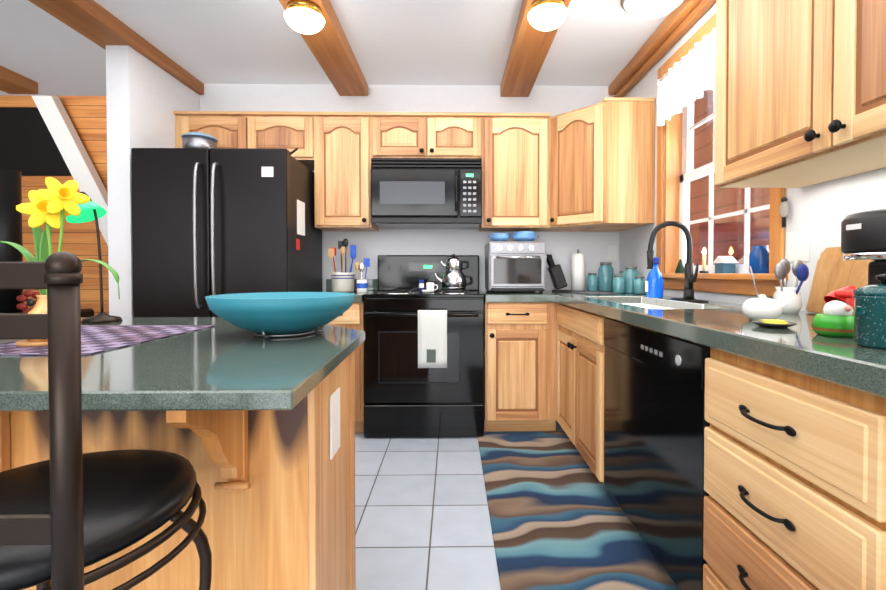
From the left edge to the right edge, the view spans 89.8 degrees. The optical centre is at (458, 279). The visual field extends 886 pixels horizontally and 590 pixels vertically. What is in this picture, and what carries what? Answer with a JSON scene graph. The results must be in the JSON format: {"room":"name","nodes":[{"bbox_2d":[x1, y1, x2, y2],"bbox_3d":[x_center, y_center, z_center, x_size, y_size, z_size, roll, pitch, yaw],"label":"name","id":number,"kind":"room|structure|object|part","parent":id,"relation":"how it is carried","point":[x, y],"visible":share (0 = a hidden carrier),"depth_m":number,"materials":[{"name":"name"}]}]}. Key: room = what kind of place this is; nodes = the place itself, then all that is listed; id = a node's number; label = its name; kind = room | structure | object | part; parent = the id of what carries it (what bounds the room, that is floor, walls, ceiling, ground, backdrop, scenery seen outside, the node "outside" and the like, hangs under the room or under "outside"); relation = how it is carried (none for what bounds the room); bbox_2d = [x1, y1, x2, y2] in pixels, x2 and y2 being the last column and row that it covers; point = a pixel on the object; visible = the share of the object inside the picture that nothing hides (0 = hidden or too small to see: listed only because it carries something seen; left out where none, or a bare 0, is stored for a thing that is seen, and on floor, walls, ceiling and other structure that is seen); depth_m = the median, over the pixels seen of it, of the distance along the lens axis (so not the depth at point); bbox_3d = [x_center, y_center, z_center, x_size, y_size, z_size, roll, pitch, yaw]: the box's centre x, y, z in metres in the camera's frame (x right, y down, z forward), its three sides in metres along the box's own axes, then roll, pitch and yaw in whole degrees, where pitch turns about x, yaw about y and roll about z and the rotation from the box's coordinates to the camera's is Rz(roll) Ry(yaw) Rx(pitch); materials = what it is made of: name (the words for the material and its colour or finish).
{"room":"kitchen","nodes":[
{"label":"kitchen","id":0,"kind":"room"},
{"bbox_2d":[0,95,108,315],"bbox_3d":[-5.597,-1.131,5.479,6.900,4.200,0.150,0,1,-1],"label":"wall","id":1,"kind":"structure","parent":0,"point":[87,115],"depth_m":5.42,"materials":[{"name":"brown wood"}]},
{"bbox_2d":[0,96,71,175],"bbox_3d":[-5.556,-1.735,5.373,2.180,0.950,0.035,0,1,-1],"label":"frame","id":2,"kind":"object","parent":1,"relation":"attached to","point":[28,146],"visible":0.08,"depth_m":5.39,"materials":[{"name":"black"}]},
{"bbox_2d":[106,45,199,316],"bbox_3d":[-2.044,-0.242,3.044,0.135,2.500,0.750,0,1,-1],"label":"wall","id":3,"kind":"structure","parent":0,"point":[145,97],"depth_m":2.67,"materials":[{"name":"paint"}]},
{"bbox_2d":[0,0,669,95],"bbox_3d":[-3.686,-1.498,0.225,10.570,0.100,6.800,0,1,-1],"label":"ceiling","id":4,"kind":"structure","parent":0,"point":[461,42],"depth_m":2.79,"materials":[{"name":"paint"}]},
{"bbox_2d":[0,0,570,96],"bbox_3d":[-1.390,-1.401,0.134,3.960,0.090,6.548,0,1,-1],"label":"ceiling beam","id":5,"kind":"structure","parent":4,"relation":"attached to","point":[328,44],"depth_m":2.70,"materials":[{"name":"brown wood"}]},
{"bbox_2d":[284,0,324,33],"bbox_3d":[-0.791,-1.332,2.280,0.200,0.114,0.200,0,1,-1],"label":"ceiling light","id":6,"kind":"object","parent":5,"relation":"attached to","point":[303,16],"visible":1,"depth_m":2.22,"materials":[{"name":"white glass"}]},
{"bbox_2d":[528,0,567,30],"bbox_3d":[0.450,-1.332,2.248,0.200,0.114,0.200,0,1,-1],"label":"ceiling light","id":7,"kind":"object","parent":5,"relation":"attached to","point":[546,15],"visible":1,"depth_m":2.19,"materials":[{"name":"white glass"}]},
{"bbox_2d":[620,0,683,19],"bbox_3d":[1.000,-1.423,2.264,0.330,0.114,0.330,0,1,-1],"label":"ceiling light","id":8,"kind":"object","parent":4,"relation":"attached to","point":[646,9],"visible":1,"depth_m":2.26,"materials":[{"name":"white glass"}]},
{"bbox_2d":[608,0,715,96],"bbox_3d":[1.252,-1.387,0.172,0.093,0.120,6.548,0,1,-1],"label":"beam","id":9,"kind":"structure","parent":4,"relation":"attached to","point":[678,22],"depth_m":2.64,"materials":[{"name":"brown wood"}]},
{"bbox_2d":[200,84,618,290],"bbox_3d":[-0.283,-0.250,3.505,3.670,2.500,0.120,0,1,-1],"label":"wall","id":10,"kind":"structure","parent":0,"point":[561,247],"depth_m":3.44,"materials":[{"name":"paint"}]},
{"bbox_2d":[173,97,655,231],"bbox_3d":[-0.361,-0.766,3.125,3.230,0.800,0.615,0,1,-1],"label":"upper cabinet","id":11,"kind":"object","parent":10,"relation":"attached to","point":[591,168],"visible":0.88,"depth_m":3.10,"materials":[{"name":"brown wood"}]},
{"bbox_2d":[370,158,481,228],"bbox_3d":[-0.225,-0.614,3.213,0.765,0.453,0.447,0,1,-1],"label":"microwave","id":12,"kind":"object","parent":11,"relation":"attached to","point":[425,193],"visible":1,"depth_m":3.04,"materials":[{"name":"black metal"}]},
{"bbox_2d":[608,245,616,259],"bbox_3d":[1.198,-0.207,3.464,0.070,0.115,0.006,0,1,-1],"label":"outlet","id":13,"kind":"object","parent":10,"relation":"attached to","point":[612,252],"visible":1,"depth_m":3.46,"materials":[{"name":"white plastic"}]},
{"bbox_2d":[355,420,677,589],"bbox_3d":[-3.724,1.060,2.866,10.570,0.100,12.000,0,1,-1],"label":"floor","id":14,"kind":"structure","parent":0,"point":[422,519],"depth_m":1.92,"materials":[{"name":"tile"}]},
{"bbox_2d":[0,168,93,316],"bbox_3d":[-3.442,0.084,3.404,0.750,1.834,0.700,0,1,-1],"label":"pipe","id":15,"kind":"object","parent":14,"relation":"on","point":[10,201],"visible":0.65,"depth_m":3.36,"materials":[{"name":"black metal"}]},
{"bbox_2d":[32,96,107,244],"bbox_3d":[-4.127,-0.606,5.294,1.785,3.155,0.120,0,1,-1],"label":"beam","id":16,"kind":"structure","parent":14,"relation":"on","point":[69,144],"depth_m":5.22,"materials":[{"name":"paint"}]},
{"bbox_2d":[0,251,211,589],"bbox_3d":[-0.541,0.508,0.593,0.359,1.076,0.359,0,1,-1],"label":"bar stool","id":17,"kind":"object","parent":14,"relation":"on","point":[70,511],"visible":1,"depth_m":0.46,"materials":[{"name":"black leather"}]},
{"bbox_2d":[0,350,355,589],"bbox_3d":[-2.226,0.608,1.097,3.915,0.860,0.965,0,1,-1],"label":"kitchen island","id":18,"kind":"object","parent":14,"relation":"on","point":[277,491],"visible":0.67,"depth_m":0.83,"materials":[{"name":"brown wood"}]},
{"bbox_2d":[0,317,364,410],"bbox_3d":[-2.212,0.162,1.110,3.944,0.028,1.034,0,1,-1],"label":"island countertop","id":19,"kind":"structure","parent":18,"relation":"on","point":[222,364],"depth_m":0.75,"materials":[{"name":"green stone"}]},
{"bbox_2d":[16,290,40,313],"bbox_3d":[-1.285,0.088,1.335,0.089,0.112,0.060,0,1,-1],"label":"decor","id":20,"kind":"object","parent":19,"relation":"on","point":[24,298],"visible":0.65,"depth_m":1.33,"materials":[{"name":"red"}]},
{"bbox_2d":[66,191,122,322],"bbox_3d":[-1.215,-0.076,1.484,0.152,0.435,0.112,0,1,-1],"label":"lamp","id":21,"kind":"object","parent":19,"relation":"on","point":[91,210],"visible":0.69,"depth_m":1.48,"materials":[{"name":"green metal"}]},
{"bbox_2d":[0,325,214,354],"bbox_3d":[-2.364,0.146,1.100,3.240,0.002,0.480,0,1,-1],"label":"table runner","id":22,"kind":"object","parent":19,"relation":"on","point":[97,338],"visible":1,"depth_m":1.12,"materials":[{"name":"purple fabric"}]},
{"bbox_2d":[0,177,119,346],"bbox_3d":[-0.961,-0.042,1.008,0.375,0.374,0.100,0,1,-1],"label":"flowers","id":23,"kind":"object","parent":22,"relation":"on","point":[53,204],"visible":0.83,"depth_m":0.99,"materials":[{"name":"yellow plant"}]},
{"bbox_2d":[205,292,354,338],"bbox_3d":[-0.470,0.094,1.197,0.372,0.104,0.372,0,1,-1],"label":"bowl","id":24,"kind":"object","parent":19,"relation":"on","point":[286,314],"visible":1,"depth_m":1.07,"materials":[{"name":"teal ceramic"}]},
{"bbox_2d":[131,148,321,316],"bbox_3d":[-1.480,0.104,2.971,0.912,1.770,0.823,0,1,-1],"label":"refrigerator","id":25,"kind":"object","parent":14,"relation":"on","point":[211,221],"visible":0.54,"depth_m":2.63,"materials":[{"name":"black metal"}]},
{"bbox_2d":[181,132,217,148],"bbox_3d":[-1.628,-0.853,2.796,0.200,0.147,0.200,0,1,-1],"label":"bowl","id":26,"kind":"object","parent":25,"relation":"on","point":[196,140],"visible":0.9,"depth_m":2.71,"materials":[{"name":"silver metal"}]},
{"bbox_2d":[327,302,363,432],"bbox_3d":[-0.814,0.574,3.132,0.398,0.864,0.631,0,1,-1],"label":"base cabinet","id":27,"kind":"object","parent":14,"relation":"on","point":[352,318],"depth_m":2.83,"materials":[{"name":"brown wood"}]},
{"bbox_2d":[321,279,377,301],"bbox_3d":[-0.817,0.071,3.121,0.403,0.139,0.637,0,1,-1],"label":"countertop","id":28,"kind":"structure","parent":27,"relation":"on","point":[372,284],"depth_m":3.42,"materials":[{"name":"grey"}]},
{"bbox_2d":[328,238,355,291],"bbox_3d":[-0.829,-0.102,3.199,0.193,0.385,0.168,0,1,-1],"label":"utensil crock","id":29,"kind":"object","parent":28,"relation":"on","point":[342,281],"visible":1,"depth_m":3.15,"materials":[{"name":"beige ceramic"}]},
{"bbox_2d":[355,258,369,292],"bbox_3d":[-0.676,-0.028,3.112,0.105,0.239,0.075,0,1,-1],"label":"mug","id":30,"kind":"object","parent":28,"relation":"on","point":[361,285],"visible":1,"depth_m":3.09,"materials":[{"name":"white ceramic"}]},
{"bbox_2d":[363,255,484,436],"bbox_3d":[-0.224,0.414,3.090,0.768,1.184,0.691,0,1,-1],"label":"range","id":31,"kind":"object","parent":14,"relation":"on","point":[405,395],"visible":0.94,"depth_m":2.81,"materials":[{"name":"black metal"}]},
{"bbox_2d":[419,280,423,291],"bbox_3d":[-0.257,0.045,3.070,0.035,0.085,0.035,0,1,-1],"label":"can","id":32,"kind":"object","parent":31,"relation":"on","point":[421,285],"visible":0.92,"depth_m":3.05,"materials":[{"name":"blue metal"}]},
{"bbox_2d":[426,283,437,291],"bbox_3d":[-0.184,0.055,3.071,0.081,0.065,0.055,0,1,-1],"label":"cup","id":33,"kind":"object","parent":31,"relation":"on","point":[429,286],"visible":0.79,"depth_m":3.05,"materials":[{"name":"white ceramic"}]},
{"bbox_2d":[418,310,446,367],"bbox_3d":[-0.162,0.368,2.756,0.180,0.357,0.047,0,1,-1],"label":"towel","id":34,"kind":"object","parent":31,"relation":"hanging from","point":[432,338],"visible":1,"depth_m":2.73,"materials":[{"name":"fabric"}]},
{"bbox_2d":[434,254,472,289],"bbox_3d":[-0.035,-0.057,3.201,0.280,0.255,0.180,0,1,-1],"label":"kettle","id":35,"kind":"object","parent":31,"relation":"on","point":[453,277],"visible":1,"depth_m":3.15,"materials":[{"name":"silver metal"}]},
{"bbox_2d":[484,301,558,431],"bbox_3d":[0.404,0.574,3.149,0.478,0.864,0.631,0,1,-1],"label":"base cabinet","id":36,"kind":"object","parent":14,"relation":"on","point":[520,362],"depth_m":2.84,"materials":[{"name":"brown wood"}]},
{"bbox_2d":[480,291,552,301],"bbox_3d":[0.383,0.116,3.137,0.437,0.049,0.642,0,1,-1],"label":"countertop","id":37,"kind":"structure","parent":36,"relation":"on","point":[498,296],"depth_m":2.82,"materials":[{"name":"grey"}]},
{"bbox_2d":[485,241,545,292],"bbox_3d":[0.401,-0.087,3.206,0.400,0.355,0.403,0,1,-1],"label":"toaster oven","id":38,"kind":"object","parent":37,"relation":"on","point":[515,265],"visible":1,"depth_m":3.05,"materials":[{"name":"silver metal"}]},
{"bbox_2d":[487,231,538,240],"bbox_3d":[0.396,-0.304,3.224,0.374,0.076,0.190,0,1,-1],"label":"bowls","id":39,"kind":"object","parent":38,"relation":"on","point":[523,236],"visible":0.92,"depth_m":3.16,"materials":[{"name":"blue ceramic"}]},
{"bbox_2d":[478,431,678,589],"bbox_3d":[0.428,1.021,1.795,0.587,0.012,2.240,0,1,-1],"label":"rug","id":40,"kind":"object","parent":14,"relation":"on","point":[559,520],"visible":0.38,"depth_m":1.84,"materials":[{"name":"multicoloured fabric"}]},
{"bbox_2d":[556,323,604,481],"bbox_3d":[0.947,0.667,2.427,0.636,0.700,0.878,0,1,-1],"label":"base cabinet","id":41,"kind":"object","parent":14,"relation":"on","point":[580,346],"depth_m":2.27,"materials":[{"name":"brown wood"}]},
{"bbox_2d":[604,317,709,589],"bbox_3d":[0.958,0.599,1.591,0.624,0.862,0.786,0,1,-1],"label":"dishwasher","id":42,"kind":"object","parent":14,"relation":"on","point":[655,423],"visible":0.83,"depth_m":1.45,"materials":[{"name":"black metal"}]},
{"bbox_2d":[703,347,859,589],"bbox_3d":[0.968,0.609,0.949,0.636,0.864,0.491,0,1,-1],"label":"base cabinet","id":43,"kind":"object","parent":14,"relation":"on","point":[795,476],"depth_m":0.91,"materials":[{"name":"brown wood"}]},
{"bbox_2d":[553,290,885,397],"bbox_3d":[0.948,0.208,1.818,0.652,0.190,3.297,0,1,-1],"label":"countertop","id":44,"kind":"structure","parent":43,"relation":"on","point":[802,347],"depth_m":1.08,"materials":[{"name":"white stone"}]},
{"bbox_2d":[546,254,571,291],"bbox_3d":[0.725,-0.047,3.243,0.181,0.273,0.100,0,1,-1],"label":"knife block","id":45,"kind":"object","parent":44,"relation":"on","point":[557,276],"visible":0.98,"depth_m":3.20,"materials":[{"name":"black"}]},
{"bbox_2d":[571,250,584,290],"bbox_3d":[0.880,-0.065,3.274,0.100,0.308,0.100,0,1,-1],"label":"paper towel","id":46,"kind":"object","parent":44,"relation":"on","point":[577,271],"visible":0.83,"depth_m":3.23,"materials":[{"name":"white paper"}]},
{"bbox_2d":[568,291,618,293],"bbox_3d":[0.914,0.091,3.037,0.250,0.004,0.300,0,1,-1],"label":"dish mat","id":47,"kind":"object","parent":44,"relation":"on","point":[590,292],"visible":1,"depth_m":3.01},
{"bbox_2d":[645,257,663,297],"bbox_3d":[1.082,-0.010,2.448,0.092,0.224,0.063,0,1,-1],"label":"dish soap","id":48,"kind":"object","parent":44,"relation":"on","point":[654,282],"visible":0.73,"depth_m":2.43,"materials":[{"name":"blue plastic"}]},
{"bbox_2d":[647,221,708,301],"bbox_3d":[1.060,-0.093,2.216,0.242,0.397,0.250,0,1,-1],"label":"faucet","id":49,"kind":"object","parent":44,"relation":"on","point":[689,280],"visible":1,"depth_m":2.20,"materials":[{"name":"black metal"}]},
{"bbox_2d":[742,266,790,319],"bbox_3d":[0.906,0.041,1.301,0.134,0.160,0.099,0,1,-1],"label":"sugar bowl","id":50,"kind":"object","parent":44,"relation":"on","point":[761,306],"visible":0.98,"depth_m":1.27,"materials":[{"name":"white ceramic"}]},
{"bbox_2d":[751,319,796,327],"bbox_3d":[0.816,0.115,1.151,0.100,0.016,0.099,0,1,-1],"label":"plate","id":51,"kind":"object","parent":44,"relation":"on","point":[773,323],"visible":1,"depth_m":1.14,"materials":[{"name":"black"}]},
{"bbox_2d":[773,258,808,313],"bbox_3d":[1.137,0.021,1.543,0.114,0.190,0.125,0,1,-1],"label":"pitcher","id":52,"kind":"object","parent":44,"relation":"on","point":[800,272],"visible":0.88,"depth_m":1.51,"materials":[{"name":"white ceramic"}]},
{"bbox_2d":[812,286,855,337],"bbox_3d":[0.861,0.070,0.991,0.121,0.111,0.087,0,1,-1],"label":"jar","id":53,"kind":"object","parent":44,"relation":"on","point":[835,318],"visible":0.77,"depth_m":0.97,"materials":[{"name":"green ceramic"}]},
{"bbox_2d":[806,247,871,314],"bbox_3d":[1.241,-0.010,1.400,0.117,0.252,0.360,0,1,-1],"label":"cutting boards","id":54,"kind":"object","parent":44,"relation":"on","point":[834,271],"visible":0.42,"depth_m":1.45,"materials":[{"name":"brown wood"}]},
{"bbox_2d":[841,209,885,284],"bbox_3d":[1.047,-0.021,1.077,0.184,0.290,0.184,0,1,-1],"label":"coffee maker","id":55,"kind":"object","parent":44,"relation":"on","point":[863,235],"visible":0.77,"depth_m":1.06,"materials":[{"name":"black plastic"}]},
{"bbox_2d":[852,274,885,348],"bbox_3d":[0.806,0.059,0.840,0.100,0.138,0.091,0,1,-1],"label":"canister","id":56,"kind":"object","parent":44,"relation":"on","point":[869,316],"visible":1,"depth_m":0.83,"materials":[{"name":"teal"}]},
{"bbox_2d":[856,391,885,589],"bbox_3d":[0.975,0.616,0.464,0.636,0.864,0.478,0,1,-1],"label":"base cabinet","id":57,"kind":"object","parent":14,"relation":"on","point":[871,521],"depth_m":0.71,"materials":[{"name":"brown wood"}]},
{"bbox_2d":[619,3,885,310],"bbox_3d":[1.369,-0.198,0.254,0.140,2.500,6.670,0,1,-1],"label":"wall","id":58,"kind":"structure","parent":0,"point":[821,211],"depth_m":1.65,"materials":[{"name":"paint"}]},
{"bbox_2d":[656,13,787,296],"bbox_3d":[1.317,-0.620,2.262,0.195,1.370,1.096,0,1,-1],"label":"window","id":59,"kind":"structure","parent":58,"relation":"in","point":[668,200],"depth_m":2.50,"materials":[{"name":"brown wood"}]},
{"bbox_2d":[675,259,684,272],"bbox_3d":[1.295,-0.076,2.595,0.060,0.080,0.060,0,1,-1],"label":"trees","id":60,"kind":"object","parent":59,"relation":"on","point":[680,268],"visible":0.92,"depth_m":2.58,"materials":[{"name":"green wood"}]},
{"bbox_2d":[656,27,715,125],"bbox_3d":[1.227,-1.061,2.253,0.042,0.288,0.950,0,1,-1],"label":"curtain valance","id":61,"kind":"object","parent":59,"relation":"attached to","point":[688,79],"visible":0.65,"depth_m":2.39,"materials":[{"name":"fabric"}]},
{"bbox_2d":[699,247,708,272],"bbox_3d":[1.299,-0.102,2.350,0.043,0.139,0.044,0,1,-1],"label":"light","id":62,"kind":"object","parent":59,"relation":"on","point":[704,261],"visible":1,"depth_m":2.34,"materials":[{"name":"white wax"}]},
{"bbox_3d":[1.385,-0.616,2.263,0.060,1.172,0.894,0,1,-1],"label":"window sash","id":63,"kind":"part","parent":59,"relation":"part of","materials":[{"name":"white wood"}]},
{"bbox_2d":[713,256,737,272],"bbox_3d":[1.311,-0.072,2.185,0.070,0.085,0.100,0,1,-1],"label":"birdhouse","id":64,"kind":"object","parent":59,"relation":"on","point":[725,264],"visible":0.88,"depth_m":2.16,"materials":[{"name":"blue wood"}]},
{"bbox_2d":[749,245,768,272],"bbox_3d":[1.310,-0.085,1.919,0.080,0.120,0.102,0,1,-1],"label":"jar","id":65,"kind":"object","parent":59,"relation":"on","point":[758,259],"visible":0.83,"depth_m":1.90,"materials":[{"name":"blue glass"}]},
{"bbox_2d":[779,197,788,226],"bbox_3d":[1.258,-0.260,1.716,0.027,0.116,0.036,0,1,-1],"label":"decor","id":66,"kind":"object","parent":58,"relation":"attached to","point":[784,209],"visible":0.98,"depth_m":1.71,"materials":[{"name":"beige"}]},
{"bbox_2d":[785,230,809,261],"bbox_3d":[1.274,-0.123,1.672,0.008,0.115,0.116,0,1,-1],"label":"wall outlet","id":67,"kind":"object","parent":58,"relation":"attached to","point":[797,245],"visible":0.94,"depth_m":1.66,"materials":[{"name":"white plastic"}]},
{"bbox_2d":[714,0,885,187],"bbox_3d":[1.120,-0.773,1.106,0.328,0.878,1.085,0,1,-1],"label":"upper cabinet","id":68,"kind":"object","parent":58,"relation":"attached to","point":[800,93],"visible":1,"depth_m":1.26,"materials":[{"name":"brown wood"}]},
{"label":"outside","id":69,"kind":"structure","parent":0,"visible":0},
{"bbox_2d":[690,90,769,264],"bbox_3d":[3.024,-1.280,5.427,0.100,5.500,13.000,0,1,-1],"label":"window panes","id":70,"kind":"structure","parent":69,"point":[731,238],"depth_m":5.19,"materials":[{"name":"red"}]}
]}

